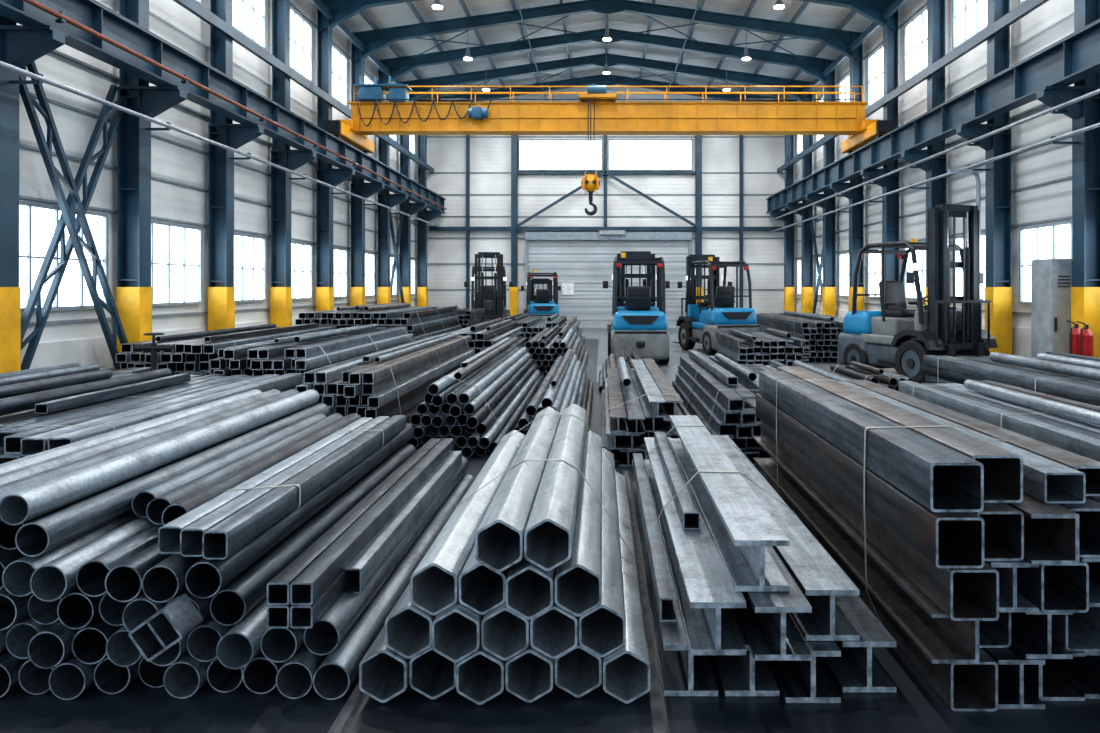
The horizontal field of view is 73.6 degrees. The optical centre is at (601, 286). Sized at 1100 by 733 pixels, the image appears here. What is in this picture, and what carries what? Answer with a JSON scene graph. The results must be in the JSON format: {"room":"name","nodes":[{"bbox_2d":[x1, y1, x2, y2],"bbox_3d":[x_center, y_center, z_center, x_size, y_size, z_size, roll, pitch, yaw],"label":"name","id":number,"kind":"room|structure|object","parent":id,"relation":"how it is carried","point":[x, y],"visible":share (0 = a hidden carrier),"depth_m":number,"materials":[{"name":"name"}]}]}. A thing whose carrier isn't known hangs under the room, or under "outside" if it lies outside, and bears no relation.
{"room":"steel warehouse","nodes":[
{"label":"steel warehouse","id":0,"kind":"room"},
{"bbox_2d":[16,0,417,369],"bbox_3d":[-7.075,-2.775,11.400,0.250,8.750,34.800,0,0,0],"label":"wall","id":1,"kind":"structure","parent":0,"point":[179,161],"depth_m":12.18,"materials":[{"name":"metal"}]},
{"bbox_2d":[19,201,107,311],"bbox_3d":[-6.955,-0.365,9.360,0.090,1.320,1.870,0,0,0],"label":"window","id":2,"kind":"structure","parent":1,"relation":"in","point":[38,223],"depth_m":9.30,"materials":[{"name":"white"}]},
{"bbox_2d":[151,220,201,305],"bbox_3d":[-6.955,-0.365,11.780,0.090,1.320,1.870,0,0,0],"label":"window","id":3,"kind":"structure","parent":1,"relation":"in","point":[176,249],"depth_m":12.00,"materials":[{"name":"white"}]},
{"bbox_2d":[233,0,265,49],"bbox_3d":[-6.955,-5.550,14.200,0.090,1.390,1.870,0,0,0],"label":"window","id":4,"kind":"structure","parent":1,"relation":"in","point":[249,16],"depth_m":14.61,"materials":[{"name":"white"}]},
{"bbox_2d":[234,233,265,302],"bbox_3d":[-6.955,-0.365,14.200,0.090,1.320,1.870,0,0,0],"label":"window","id":5,"kind":"structure","parent":1,"relation":"in","point":[249,250],"depth_m":14.52,"materials":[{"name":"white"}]},
{"bbox_2d":[290,6,312,82],"bbox_3d":[-6.955,-5.550,16.620,0.090,1.390,1.870,0,0,0],"label":"window","id":6,"kind":"structure","parent":1,"relation":"in","point":[301,31],"depth_m":17.03,"materials":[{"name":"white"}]},
{"bbox_2d":[291,241,312,299],"bbox_3d":[-6.955,-0.365,16.620,0.090,1.320,1.870,0,0,0],"label":"window","id":7,"kind":"structure","parent":1,"relation":"in","point":[301,253],"depth_m":17.03,"materials":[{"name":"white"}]},
{"bbox_2d":[332,44,347,107],"bbox_3d":[-6.955,-5.550,19.040,0.090,1.390,1.870,0,0,0],"label":"window","id":8,"kind":"structure","parent":1,"relation":"in","point":[339,60],"depth_m":19.47,"materials":[{"name":"white"}]},
{"bbox_2d":[333,247,347,297],"bbox_3d":[-6.955,-0.365,19.040,0.090,1.320,1.870,0,0,0],"label":"window","id":9,"kind":"structure","parent":1,"relation":"in","point":[340,256],"depth_m":19.48,"materials":[{"name":"white"}]},
{"bbox_2d":[364,73,373,83],"bbox_3d":[-6.955,-5.550,21.460,0.090,1.390,1.870,0,0,0],"label":"window","id":10,"kind":"structure","parent":1,"relation":"in","point":[367,80],"depth_m":21.82,"materials":[{"name":"white"}]},
{"bbox_2d":[365,252,374,296],"bbox_3d":[-6.955,-0.365,21.460,0.090,1.320,1.870,0,0,0],"label":"window","id":11,"kind":"structure","parent":1,"relation":"in","point":[369,257],"depth_m":21.97,"materials":[{"name":"white"}]},
{"bbox_2d":[390,256,396,295],"bbox_3d":[-6.955,-0.365,23.880,0.090,1.320,1.870,0,0,0],"label":"window","id":12,"kind":"structure","parent":1,"relation":"in","point":[394,290],"depth_m":24.55,"materials":[{"name":"white"}]},
{"bbox_2d":[410,135,415,155],"bbox_3d":[-6.955,-5.550,26.300,0.090,1.390,1.870,0,0,0],"label":"window","id":13,"kind":"structure","parent":1,"relation":"in","point":[412,137],"depth_m":27.01,"materials":[{"name":"white"}]},
{"bbox_2d":[411,259,415,294],"bbox_3d":[-6.955,-0.365,26.300,0.090,1.320,1.870,0,0,0],"label":"window","id":14,"kind":"structure","parent":1,"relation":"in","point":[412,260],"depth_m":27.01,"materials":[{"name":"white"}]},
{"bbox_2d":[0,328,1099,732],"bbox_3d":[0.150,1.697,11.450,14.900,0.206,34.900,0,0,0],"label":"floor","id":15,"kind":"structure","parent":0,"point":[915,706],"depth_m":2.76,"materials":[{"name":"concrete"}]},
{"bbox_2d":[0,15,67,372],"bbox_3d":[-6.490,-2.700,8.150,0.910,8.600,0.430,0,0,0],"label":"steel column","id":16,"kind":"structure","parent":15,"relation":"on","point":[20,45],"depth_m":8.12,"materials":[{"name":"metal"}]},
{"bbox_2d":[0,362,150,385],"bbox_3d":[-5.988,1.234,6.824,0.972,0.730,4.686,0,0,0],"label":"tubes","id":17,"kind":"object","parent":15,"relation":"on","point":[15,377],"visible":0.13,"depth_m":7.87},
{"bbox_2d":[0,368,301,463],"bbox_3d":[-4.280,1.199,6.228,2.095,0.798,3.508,0,0,0],"label":"tubes","id":18,"kind":"object","parent":15,"relation":"on","point":[37,416],"visible":0.46,"depth_m":5.79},
{"bbox_2d":[116,0,188,352],"bbox_3d":[-6.490,-2.700,10.570,0.910,8.600,0.430,0,0,0],"label":"steel column","id":19,"kind":"structure","parent":15,"relation":"on","point":[133,289],"depth_m":10.54,"materials":[{"name":"metal"}]},
{"bbox_2d":[19,61,127,369],"bbox_3d":[-6.745,-0.750,9.360,0.200,4.131,2.244,0,0,0],"label":"brace","id":20,"kind":"object","parent":19,"relation":"attached to","point":[73,205],"visible":0.84,"depth_m":9.24,"materials":[{"name":"blue paint"}]},
{"bbox_2d":[134,333,172,370],"bbox_3d":[-4.950,1.054,8.100,0.400,1.092,0.240,0,0,0],"label":"stand","id":21,"kind":"object","parent":15,"relation":"on","point":[153,347],"visible":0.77,"depth_m":8.07,"materials":[{"name":"black paint"}]},
{"bbox_2d":[116,323,335,375],"bbox_3d":[-5.692,1.129,11.827,1.337,0.940,4.689,0,0,0],"label":"tubes","id":22,"kind":"object","parent":15,"relation":"on","point":[191,353],"visible":0.24,"depth_m":9.80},
{"bbox_2d":[208,0,264,330],"bbox_3d":[-6.490,-2.700,12.990,0.910,8.600,0.430,0,0,0],"label":"steel column","id":23,"kind":"structure","parent":15,"relation":"on","point":[221,289],"depth_m":12.97,"materials":[{"name":"metal"}]},
{"bbox_2d":[0,389,474,699],"bbox_3d":[-1.950,1.208,4.280,1.955,0.772,3.240,0,0,0],"label":"tubes","id":24,"kind":"object","parent":15,"relation":"on","point":[267,540],"visible":1,"depth_m":3.10,"materials":[{"name":"metal"}]},
{"bbox_2d":[270,0,316,326],"bbox_3d":[-6.490,-2.700,15.410,0.910,8.600,0.430,0,0,0],"label":"steel column","id":25,"kind":"structure","parent":15,"relation":"on","point":[281,154],"depth_m":15.39,"materials":[{"name":"metal"}]},
{"bbox_2d":[210,324,414,383],"bbox_3d":[-3.880,1.106,10.680,1.561,0.986,4.995,0,0,0],"label":"tubes","id":26,"kind":"object","parent":15,"relation":"on","point":[302,353],"visible":0.28,"depth_m":8.80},
{"bbox_2d":[316,0,355,310],"bbox_3d":[-6.490,-2.700,17.830,0.910,8.600,0.430,0,0,0],"label":"steel column","id":27,"kind":"structure","parent":15,"relation":"on","point":[325,173],"depth_m":17.78,"materials":[{"name":"metal"}]},
{"bbox_2d":[350,32,384,305],"bbox_3d":[-6.490,-2.700,20.250,0.910,8.600,0.430,0,0,0],"label":"steel column","id":28,"kind":"structure","parent":15,"relation":"on","point":[358,187],"depth_m":20.24,"materials":[{"name":"metal"}]},
{"bbox_2d":[293,303,460,339],"bbox_3d":[-4.886,0.995,16.730,2.847,1.206,4.899,0,0,0],"label":"tubes","id":29,"kind":"object","parent":15,"relation":"on","point":[422,322],"visible":0.49,"depth_m":14.94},
{"bbox_2d":[296,332,474,423],"bbox_3d":[-2.529,1.173,9.625,0.957,0.853,5.483,0,0,0],"label":"tubes","id":30,"kind":"object","parent":15,"relation":"on","point":[395,380],"visible":0.64,"depth_m":7.75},
{"bbox_2d":[377,59,407,303],"bbox_3d":[-6.490,-2.700,22.670,0.910,8.600,0.430,0,0,0],"label":"steel column","id":31,"kind":"structure","parent":15,"relation":"on","point":[385,198],"depth_m":22.65,"materials":[{"name":"metal"}]},
{"bbox_2d":[399,81,426,306],"bbox_3d":[-6.490,-2.700,25.090,0.910,8.600,0.430,0,0,0],"label":"steel column","id":32,"kind":"structure","parent":15,"relation":"on","point":[409,208],"depth_m":25.08,"materials":[{"name":"metal"}]},
{"bbox_2d":[390,210,403,302],"bbox_3d":[-6.710,-0.700,23.880,0.180,3.838,2.091,0,0,0],"label":"brace","id":33,"kind":"object","parent":32,"relation":"attached to","point":[395,243],"visible":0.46,"depth_m":23.86,"materials":[{"name":"blue paint"}]},
{"bbox_2d":[417,100,441,306],"bbox_3d":[-6.490,-2.700,27.510,0.910,8.600,0.430,0,0,0],"label":"steel column","id":34,"kind":"structure","parent":15,"relation":"on","point":[427,215],"depth_m":27.50,"materials":[{"name":"metal"}]},
{"bbox_2d":[441,305,485,328],"bbox_3d":[-4.427,1.068,20.527,2.363,1.060,2.488,0,0,0],"label":"tubes","id":35,"kind":"object","parent":15,"relation":"on","point":[466,317],"visible":0.09,"depth_m":19.89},
{"bbox_2d":[397,337,543,457],"bbox_3d":[-1.481,1.210,9.670,1.015,0.777,5.776,0,0,0],"label":"tubes","id":36,"kind":"object","parent":15,"relation":"on","point":[481,401],"visible":0.91,"depth_m":7.43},
{"bbox_2d":[449,318,526,354],"bbox_3d":[-2.388,1.144,15.128,1.245,0.910,4.895,0,0,0],"label":"tubes","id":37,"kind":"object","parent":15,"relation":"on","point":[484,335],"visible":0.44,"depth_m":13.76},
{"bbox_2d":[464,252,512,321],"bbox_3d":[-3.674,0.247,23.767,1.555,2.705,3.440,0,0,-10],"label":"forklift","id":38,"kind":"object","parent":15,"relation":"on","point":[492,298],"visible":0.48,"depth_m":23.27,"materials":[{"name":"black paint"}]},
{"bbox_2d":[359,404,650,704],"bbox_3d":[-0.372,1.240,4.205,1.126,0.707,2.828,0,0,0],"label":"tubes","id":39,"kind":"object","parent":15,"relation":"on","point":[532,578],"visible":1,"depth_m":2.99,"materials":[{"name":"metal"}]},
{"bbox_2d":[521,270,560,319],"bbox_3d":[-2.157,0.500,26.104,1.440,2.200,3.185,0,0,-8],"label":"forklift","id":40,"kind":"object","parent":15,"relation":"on","point":[541,303],"visible":0.59,"depth_m":25.17,"materials":[{"name":"blue paint"}]},
{"bbox_2d":[502,313,584,346],"bbox_3d":[-1.754,1.174,19.928,2.513,0.846,4.496,0,0,0],"label":"tubes","id":41,"kind":"object","parent":15,"relation":"on","point":[532,325],"visible":0.34,"depth_m":18.97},
{"bbox_2d":[514,349,593,434],"bbox_3d":[-0.537,1.251,8.970,0.823,0.696,5.171,0,0,0],"label":"tubes","id":42,"kind":"object","parent":15,"relation":"on","point":[566,384],"visible":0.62,"depth_m":8.14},
{"bbox_2d":[524,323,587,378],"bbox_3d":[-0.984,1.224,15.030,1.349,0.746,4.685,0,0,0],"label":"tubes","id":43,"kind":"object","parent":15,"relation":"on","point":[544,348],"visible":0.68,"depth_m":13.45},
{"bbox_2d":[598,350,643,391],"bbox_3d":[0.394,1.349,12.132,0.905,0.497,2.496,0,0,0],"label":"tubes","id":44,"kind":"object","parent":15,"relation":"on","point":[612,361],"visible":0.3,"depth_m":12.05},
{"bbox_2d":[603,251,669,363],"bbox_3d":[0.780,0.389,16.432,1.526,2.422,3.376,0,0,0],"label":"forklift","id":45,"kind":"object","parent":15,"relation":"on","point":[640,326],"visible":0.95,"depth_m":15.18,"materials":[{"name":"black paint"}]},
{"bbox_2d":[601,357,685,465],"bbox_3d":[0.409,1.266,8.617,0.835,0.665,4.263,0,0,0],"label":"stack","id":46,"kind":"object","parent":15,"relation":"on","point":[638,406],"visible":0.91,"depth_m":7.09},
{"bbox_2d":[673,254,759,354],"bbox_3d":[2.731,0.378,18.615,1.526,2.443,3.376,0,0,-16],"label":"forklift","id":47,"kind":"object","parent":15,"relation":"on","point":[701,322],"visible":0.87,"depth_m":17.74,"materials":[{"name":"black paint"}]},
{"bbox_2d":[672,350,771,464],"bbox_3d":[1.380,1.242,8.616,0.816,0.715,4.243,0,0,0],"label":"stack","id":48,"kind":"object","parent":15,"relation":"on","point":[720,391],"visible":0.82,"depth_m":7.44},
{"bbox_2d":[716,328,810,366],"bbox_3d":[3.158,1.235,14.780,1.336,0.728,2.795,0,0,0],"label":"tubes","id":49,"kind":"object","parent":15,"relation":"on","point":[740,347],"visible":0.82,"depth_m":13.79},
{"bbox_2d":[632,415,895,702],"bbox_3d":[0.699,1.291,4.355,0.929,0.613,3.245,0,0,0],"label":"stack","id":50,"kind":"object","parent":15,"relation":"on","point":[734,576],"visible":1,"depth_m":3.06,"materials":[{"name":"metal"}]},
{"bbox_2d":[770,100,794,311],"bbox_3d":[6.790,-2.700,27.510,0.950,8.600,0.430,0,0,0],"label":"steel column","id":51,"kind":"structure","parent":15,"relation":"on","point":[789,289],"depth_m":27.50,"materials":[{"name":"metal"}]},
{"bbox_2d":[739,360,848,380],"bbox_3d":[2.584,1.328,9.476,1.188,0.540,3.786,0,0,0],"label":"bars","id":52,"kind":"object","parent":15,"relation":"on","point":[756,368],"visible":0.06,"depth_m":10.35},
{"bbox_2d":[786,81,812,312],"bbox_3d":[6.790,-2.700,25.090,0.950,8.600,0.430,0,0,0],"label":"steel column","id":53,"kind":"structure","parent":15,"relation":"on","point":[807,242],"depth_m":25.08,"materials":[{"name":"metal"}]},
{"bbox_2d":[808,210,822,313],"bbox_3d":[7.090,-0.700,23.880,0.180,3.838,2.091,0,0,0],"label":"brace","id":54,"kind":"object","parent":53,"relation":"attached to","point":[819,265],"visible":0.57,"depth_m":24.16,"materials":[{"name":"blue paint"}]},
{"bbox_2d":[756,311,843,362],"bbox_3d":[5.076,1.120,18.222,1.845,0.958,5.903,0,0,0],"label":"tubes","id":55,"kind":"object","parent":15,"relation":"on","point":[821,331],"visible":0.59,"depth_m":15.71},
{"bbox_2d":[805,59,835,315],"bbox_3d":[6.790,-2.700,22.670,0.950,8.600,0.430,0,0,0],"label":"steel column","id":56,"kind":"structure","parent":15,"relation":"on","point":[829,222],"depth_m":22.66,"materials":[{"name":"metal"}]},
{"bbox_2d":[829,32,863,311],"bbox_3d":[6.790,-2.700,20.250,0.950,8.600,0.430,0,0,0],"label":"steel column","id":57,"kind":"structure","parent":15,"relation":"on","point":[856,216],"depth_m":20.23,"materials":[{"name":"metal"}]},
{"bbox_2d":[828,361,914,390],"bbox_3d":[3.844,1.357,10.563,0.905,0.480,1.943,0,0,0],"label":"tubes","id":58,"kind":"object","parent":15,"relation":"on","point":[856,371],"visible":0.36,"depth_m":10.20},
{"bbox_2d":[860,0,898,280],"bbox_3d":[6.790,-2.700,17.830,0.950,8.600,0.430,0,0,0],"label":"steel column","id":59,"kind":"structure","parent":15,"relation":"on","point":[890,206],"depth_m":17.82,"materials":[{"name":"metal"}]},
{"bbox_2d":[838,204,997,383],"bbox_3d":[5.536,0.141,12.271,1.613,2.918,3.567,0,0,-20],"label":"forklift","id":60,"kind":"object","parent":15,"relation":"on","point":[898,337],"visible":0.85,"depth_m":11.89,"materials":[{"name":"black paint"}]},
{"bbox_2d":[900,0,946,304],"bbox_3d":[6.790,-2.700,15.410,0.950,8.600,0.430,0,0,0],"label":"steel column","id":61,"kind":"structure","parent":15,"relation":"on","point":[936,194],"depth_m":15.40,"materials":[{"name":"metal"}]},
{"bbox_2d":[753,367,1099,710],"bbox_3d":[2.006,1.124,4.358,1.584,0.950,3.365,0,0,0],"label":"tubes","id":62,"kind":"object","parent":15,"relation":"on","point":[974,543],"visible":0.98,"depth_m":2.95,"materials":[{"name":"metal"}]},
{"bbox_2d":[955,0,1011,354],"bbox_3d":[6.790,-2.700,12.990,0.950,8.600,0.430,0,0,0],"label":"steel column","id":63,"kind":"structure","parent":15,"relation":"on","point":[998,289],"depth_m":12.96,"materials":[{"name":"metal"}]},
{"bbox_2d":[899,379,1099,461],"bbox_3d":[3.425,1.218,5.431,0.976,0.762,4.077,0,0,0],"label":"tubes","id":64,"kind":"object","parent":15,"relation":"on","point":[1072,426],"visible":0.46,"depth_m":5.49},
{"bbox_2d":[921,351,1099,405],"bbox_3d":[4.805,1.173,6.930,1.430,0.851,5.294,0,0,0],"label":"tubes","id":65,"kind":"object","parent":15,"relation":"on","point":[1075,377],"visible":0.46,"depth_m":7.62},
{"bbox_2d":[1031,259,1071,357],"bbox_3d":[6.800,0.590,11.055,0.360,2.020,0.530,0,0,0],"label":"tall cabinet","id":66,"kind":"object","parent":15,"relation":"on","point":[1051,279],"visible":0.68,"depth_m":10.83,"materials":[{"name":"grey metal"}]},
{"bbox_2d":[1035,0,1099,357],"bbox_3d":[6.790,-2.700,10.570,0.950,8.600,0.430,0,0,0],"label":"steel column","id":67,"kind":"structure","parent":15,"relation":"on","point":[1085,289],"depth_m":10.54,"materials":[{"name":"metal"}]},
{"bbox_3d":[6.500,1.363,9.940,0.240,0.475,0.440,0,0,0],"label":"stand","id":68,"kind":"object","parent":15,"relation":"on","visible":0},
{"bbox_2d":[1066,320,1080,354],"bbox_3d":[6.476,0.791,10.050,0.217,0.667,0.169,0,0,0],"label":"fire extinguisher","id":69,"kind":"object","parent":68,"relation":"on","point":[1074,333],"visible":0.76,"depth_m":10.00,"materials":[{"name":"red paint"}]},
{"bbox_2d":[1076,321,1093,356],"bbox_3d":[6.476,0.791,9.840,0.217,0.667,0.169,0,0,0],"label":"fire extinguisher","id":70,"kind":"object","parent":68,"relation":"on","point":[1086,337],"visible":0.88,"depth_m":9.78,"materials":[{"name":"red paint"}]},
{"bbox_3d":[6.790,-2.700,-3.950,0.950,8.600,0.430,0,0,0],"label":"steel column","id":71,"kind":"structure","parent":15,"relation":"on","visible":0},
{"bbox_2d":[777,0,1048,173],"bbox_3d":[6.840,-5.525,11.250,0.080,2.230,34.500,0,0,0],"label":"beam","id":72,"kind":"structure","parent":71,"relation":"attached to","point":[1028,6],"depth_m":16.22,"materials":[{"name":"metal"}]},
{"bbox_2d":[766,18,1099,212],"bbox_3d":[6.500,-3.175,11.250,0.260,0.630,34.500,0,0,0],"label":"beam","id":73,"kind":"structure","parent":71,"relation":"on","point":[1075,57],"depth_m":12.74,"materials":[{"name":"metal"}]},
{"bbox_2d":[770,89,1099,220],"bbox_3d":[6.665,-2.555,11.100,0.390,0.110,34.200,0,0,0],"label":"pipe","id":74,"kind":"object","parent":71,"relation":"attached to","point":[1053,108],"visible":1,"depth_m":12.96,"materials":[{"name":"metal"}]},
{"bbox_2d":[770,123,1099,231],"bbox_3d":[6.666,-2.115,11.100,0.388,0.106,34.200,0,0,0],"label":"pipe","id":75,"kind":"object","parent":71,"relation":"attached to","point":[1053,139],"visible":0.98,"depth_m":12.96,"materials":[{"name":"metal"}]},
{"bbox_3d":[-6.490,-2.700,-3.950,0.910,8.600,0.430,0,0,0],"label":"steel column","id":76,"kind":"structure","parent":15,"relation":"on","visible":0},
{"bbox_2d":[0,61,439,226],"bbox_3d":[-6.395,-2.315,11.100,0.350,0.110,34.200,0,0,0],"label":"pipe","id":77,"kind":"object","parent":76,"relation":"attached to","point":[38,77],"visible":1,"depth_m":10.55,"materials":[{"name":"metal"}]},
{"bbox_2d":[0,0,445,212],"bbox_3d":[-6.200,-3.175,11.250,0.260,0.630,34.500,0,0,0],"label":"beam","id":78,"kind":"structure","parent":76,"relation":"on","point":[92,14],"depth_m":11.00,"materials":[{"name":"metal"}]},
{"bbox_2d":[22,0,446,209],"bbox_3d":[-6.014,-2.995,11.100,0.092,0.114,34.200,0,0,0],"label":"pipe","id":79,"kind":"object","parent":78,"relation":"attached to","point":[62,18],"visible":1,"depth_m":10.49,"materials":[{"name":"metal"}]},
{"bbox_2d":[324,76,893,215],"bbox_3d":[0.150,-3.414,18.150,13.100,3.413,2.700,0,0,0],"label":"crane","id":80,"kind":"object","parent":78,"relation":"on","point":[597,111],"visible":1,"depth_m":17.82,"materials":[{"name":"yellow paint"}]},
{"bbox_2d":[173,0,433,173],"bbox_3d":[-6.560,-5.525,11.250,0.080,2.230,34.500,0,0,0],"label":"beam","id":81,"kind":"structure","parent":76,"relation":"attached to","point":[194,7],"depth_m":16.07,"materials":[{"name":"metal"}]},
{"bbox_2d":[427,84,784,313],"bbox_3d":[0.150,-3.275,28.680,14.300,9.750,0.240,0,0,0],"label":"wall","id":82,"kind":"structure","parent":0,"point":[490,155],"depth_m":28.60,"materials":[{"name":"metal"}]},
{"bbox_2d":[519,139,602,170],"bbox_3d":[-1.610,-5.135,28.555,3.270,1.220,0.090,0,0,0],"label":"window","id":83,"kind":"structure","parent":82,"relation":"in","point":[534,154],"depth_m":28.58,"materials":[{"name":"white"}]},
{"bbox_2d":[429,135,782,309],"bbox_3d":[0.150,-3.000,28.390,13.700,9.200,0.320,0,0,0],"label":"wall frame","id":84,"kind":"object","parent":82,"relation":"attached to","point":[514,228],"visible":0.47,"depth_m":28.35,"materials":[{"name":"blue paint"}]},
{"bbox_2d":[510,287,703,315],"bbox_3d":[0.175,0.800,28.270,7.470,1.600,0.060,0,0,0],"label":"guard","id":85,"kind":"object","parent":82,"relation":"attached to","point":[513,290],"visible":0.39,"depth_m":28.24,"materials":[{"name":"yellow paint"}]},
{"bbox_2d":[525,232,691,327],"bbox_3d":[0.250,-0.260,28.450,6.440,3.720,0.300,0,0,0],"label":"door","id":86,"kind":"structure","parent":82,"relation":"in","point":[585,264],"depth_m":28.50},
{"bbox_2d":[562,283,573,294],"bbox_3d":[-1.325,0.075,28.470,0.450,0.450,0.019,0,0,0],"label":"door sign","id":87,"kind":"object","parent":86,"relation":"attached to","point":[567,288],"visible":1,"depth_m":28.46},
{"bbox_2d":[599,230,624,234],"bbox_3d":[0.400,-2.100,28.230,1.000,0.160,0.100,0,0,0],"label":"motor housing","id":88,"kind":"object","parent":86,"relation":"attached to","point":[601,232],"visible":1,"depth_m":28.18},
{"bbox_2d":[608,139,691,170],"bbox_3d":[1.875,-5.135,28.555,3.280,1.220,0.090,0,0,0],"label":"window","id":89,"kind":"structure","parent":82,"relation":"in","point":[623,154],"depth_m":28.58,"materials":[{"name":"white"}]},
{"bbox_2d":[319,0,896,101],"bbox_3d":[0.150,-7.079,11.780,14.015,1.782,31.640,0,0,0],"label":"roof trusses","id":90,"kind":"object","parent":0,"point":[376,40],"depth_m":22.62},
{"bbox_2d":[602,53,609,73],"bbox_3d":[0.150,-7.665,25.000,0.277,0.770,0.277,0,0,0],"label":"lamp","id":91,"kind":"object","parent":90,"relation":"hanging from","point":[606,70],"visible":0.98,"depth_m":24.95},
{"bbox_2d":[406,15,806,100],"bbox_3d":[0.150,-7.381,16.620,12.422,0.833,21.807,0,0,0],"label":"braces","id":92,"kind":"structure","parent":90,"relation":"attached to","point":[668,27],"depth_m":22.19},
{"bbox_2d":[602,28,611,40],"bbox_3d":[0.150,-7.665,21.600,0.277,0.770,0.277,0,0,0],"label":"lamp","id":93,"kind":"object","parent":90,"relation":"hanging from","point":[606,37],"visible":0.95,"depth_m":21.55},
{"bbox_2d":[516,0,699,98],"bbox_3d":[0.150,-7.228,11.100,4.639,0.039,34.200,0,0,0],"label":"conduit pipe","id":94,"kind":"object","parent":90,"relation":"attached to","point":[516,0],"visible":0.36,"depth_m":21.76,"materials":[{"name":"metal"}]},
{"bbox_2d":[723,68,730,90],"bbox_3d":[4.250,-7.092,25.000,0.277,0.770,0.277,0,0,0],"label":"lamp","id":95,"kind":"object","parent":90,"relation":"hanging from","point":[726,81],"visible":0.9,"depth_m":24.95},
{"bbox_2d":[343,0,872,98],"bbox_3d":[0.150,-7.710,11.400,14.900,1.120,34.800,0,0,0],"label":"ceiling","id":96,"kind":"structure","parent":0,"point":[400,14],"depth_m":22.51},
{"bbox_2d":[432,0,442,8],"bbox_3d":[-3.950,-7.092,17.600,0.277,0.770,0.277,0,0,0],"label":"lamp","id":97,"kind":"object","parent":96,"relation":"hanging from","point":[437,4],"visible":1,"depth_m":17.54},
{"bbox_2d":[463,48,472,60],"bbox_3d":[-3.950,-7.092,21.600,0.277,0.770,0.277,0,0,0],"label":"lamp","id":98,"kind":"object","parent":96,"relation":"hanging from","point":[467,56],"visible":1,"depth_m":21.55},
{"bbox_2d":[742,33,750,60],"bbox_3d":[4.250,-7.092,21.600,0.277,0.770,0.277,0,0,0],"label":"lamp","id":99,"kind":"object","parent":96,"relation":"hanging from","point":[746,56],"visible":1,"depth_m":21.55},
{"bbox_2d":[773,0,784,8],"bbox_3d":[4.250,-7.092,17.600,0.277,0.770,0.277,0,0,0],"label":"lamp","id":100,"kind":"object","parent":96,"relation":"hanging from","point":[779,4],"visible":1,"depth_m":17.54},
{"bbox_2d":[359,0,856,97],"bbox_3d":[0.150,-7.602,11.300,12.870,1.035,34.600,0,0,0],"label":"roof purlins","id":101,"kind":"structure","parent":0,"point":[752,3],"depth_m":21.96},
{"bbox_2d":[794,0,1073,356],"bbox_3d":[7.375,-2.775,11.400,0.250,8.750,34.800,0,0,0],"label":"wall","id":102,"kind":"structure","parent":0,"point":[1041,176],"depth_m":14.61,"materials":[{"name":"metal"}]},
{"bbox_2d":[796,259,801,294],"bbox_3d":[7.255,-0.365,26.300,0.090,1.320,1.870,0,0,0],"label":"window","id":103,"kind":"structure","parent":102,"relation":"in","point":[799,261],"depth_m":27.03,"materials":[{"name":"white"}]},
{"bbox_2d":[796,135,812,155],"bbox_3d":[7.255,-5.550,26.300,0.090,1.390,1.870,0,0,0],"label":"window","id":104,"kind":"structure","parent":102,"relation":"in","point":[799,137],"depth_m":27.03,"materials":[{"name":"white"}]},
{"bbox_2d":[816,256,822,295],"bbox_3d":[7.255,-0.365,23.880,0.090,1.320,1.870,0,0,0],"label":"window","id":105,"kind":"structure","parent":102,"relation":"in","point":[819,293],"depth_m":24.55,"materials":[{"name":"white"}]},
{"bbox_2d":[839,252,848,296],"bbox_3d":[7.255,-0.365,21.460,0.090,1.320,1.870,0,0,0],"label":"window","id":106,"kind":"structure","parent":102,"relation":"in","point":[843,257],"depth_m":21.97,"materials":[{"name":"white"}]},
{"bbox_2d":[839,73,849,101],"bbox_3d":[7.255,-5.550,21.460,0.090,1.390,1.870,0,0,0],"label":"window","id":107,"kind":"structure","parent":102,"relation":"in","point":[845,81],"depth_m":21.89,"materials":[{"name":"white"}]},
{"bbox_2d":[867,248,881,297],"bbox_3d":[7.255,-0.365,19.040,0.090,1.320,1.870,0,0,0],"label":"window","id":108,"kind":"structure","parent":102,"relation":"in","point":[874,261],"depth_m":19.50,"materials":[{"name":"white"}]},
{"bbox_2d":[867,45,882,107],"bbox_3d":[7.255,-5.550,19.040,0.090,1.390,1.870,0,0,0],"label":"window","id":109,"kind":"structure","parent":102,"relation":"in","point":[875,60],"depth_m":19.47,"materials":[{"name":"white"}]},
{"bbox_2d":[904,241,925,299],"bbox_3d":[7.255,-0.365,16.620,0.090,1.320,1.870,0,0,0],"label":"window","id":110,"kind":"structure","parent":102,"relation":"in","point":[910,290],"depth_m":16.92,"materials":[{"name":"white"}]},
{"bbox_2d":[904,7,926,82],"bbox_3d":[7.255,-5.550,16.620,0.090,1.390,1.870,0,0,0],"label":"window","id":111,"kind":"structure","parent":102,"relation":"in","point":[915,30],"depth_m":17.03,"materials":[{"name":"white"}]},
{"bbox_2d":[952,233,984,299],"bbox_3d":[7.255,-0.365,14.200,0.090,1.320,1.870,0,0,0],"label":"window","id":112,"kind":"structure","parent":102,"relation":"in","point":[958,240],"depth_m":14.85,"materials":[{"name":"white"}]},
{"bbox_2d":[952,0,986,49],"bbox_3d":[7.255,-5.550,14.200,0.090,1.390,1.870,0,0,0],"label":"window","id":113,"kind":"structure","parent":102,"relation":"in","point":[969,17],"depth_m":14.61,"materials":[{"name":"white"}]},
{"bbox_2d":[1019,220,1071,304],"bbox_3d":[7.255,-0.365,11.780,0.090,1.320,1.870,0,0,0],"label":"window","id":114,"kind":"structure","parent":102,"relation":"in","point":[1052,240],"depth_m":12.20,"materials":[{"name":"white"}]},
{"bbox_2d":[948,169,983,303],"bbox_3d":[6.390,-0.237,12.900,0.580,3.674,0.120,0,0,0],"label":"pipe","id":115,"kind":"object","parent":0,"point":[978,182],"visible":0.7,"depth_m":12.87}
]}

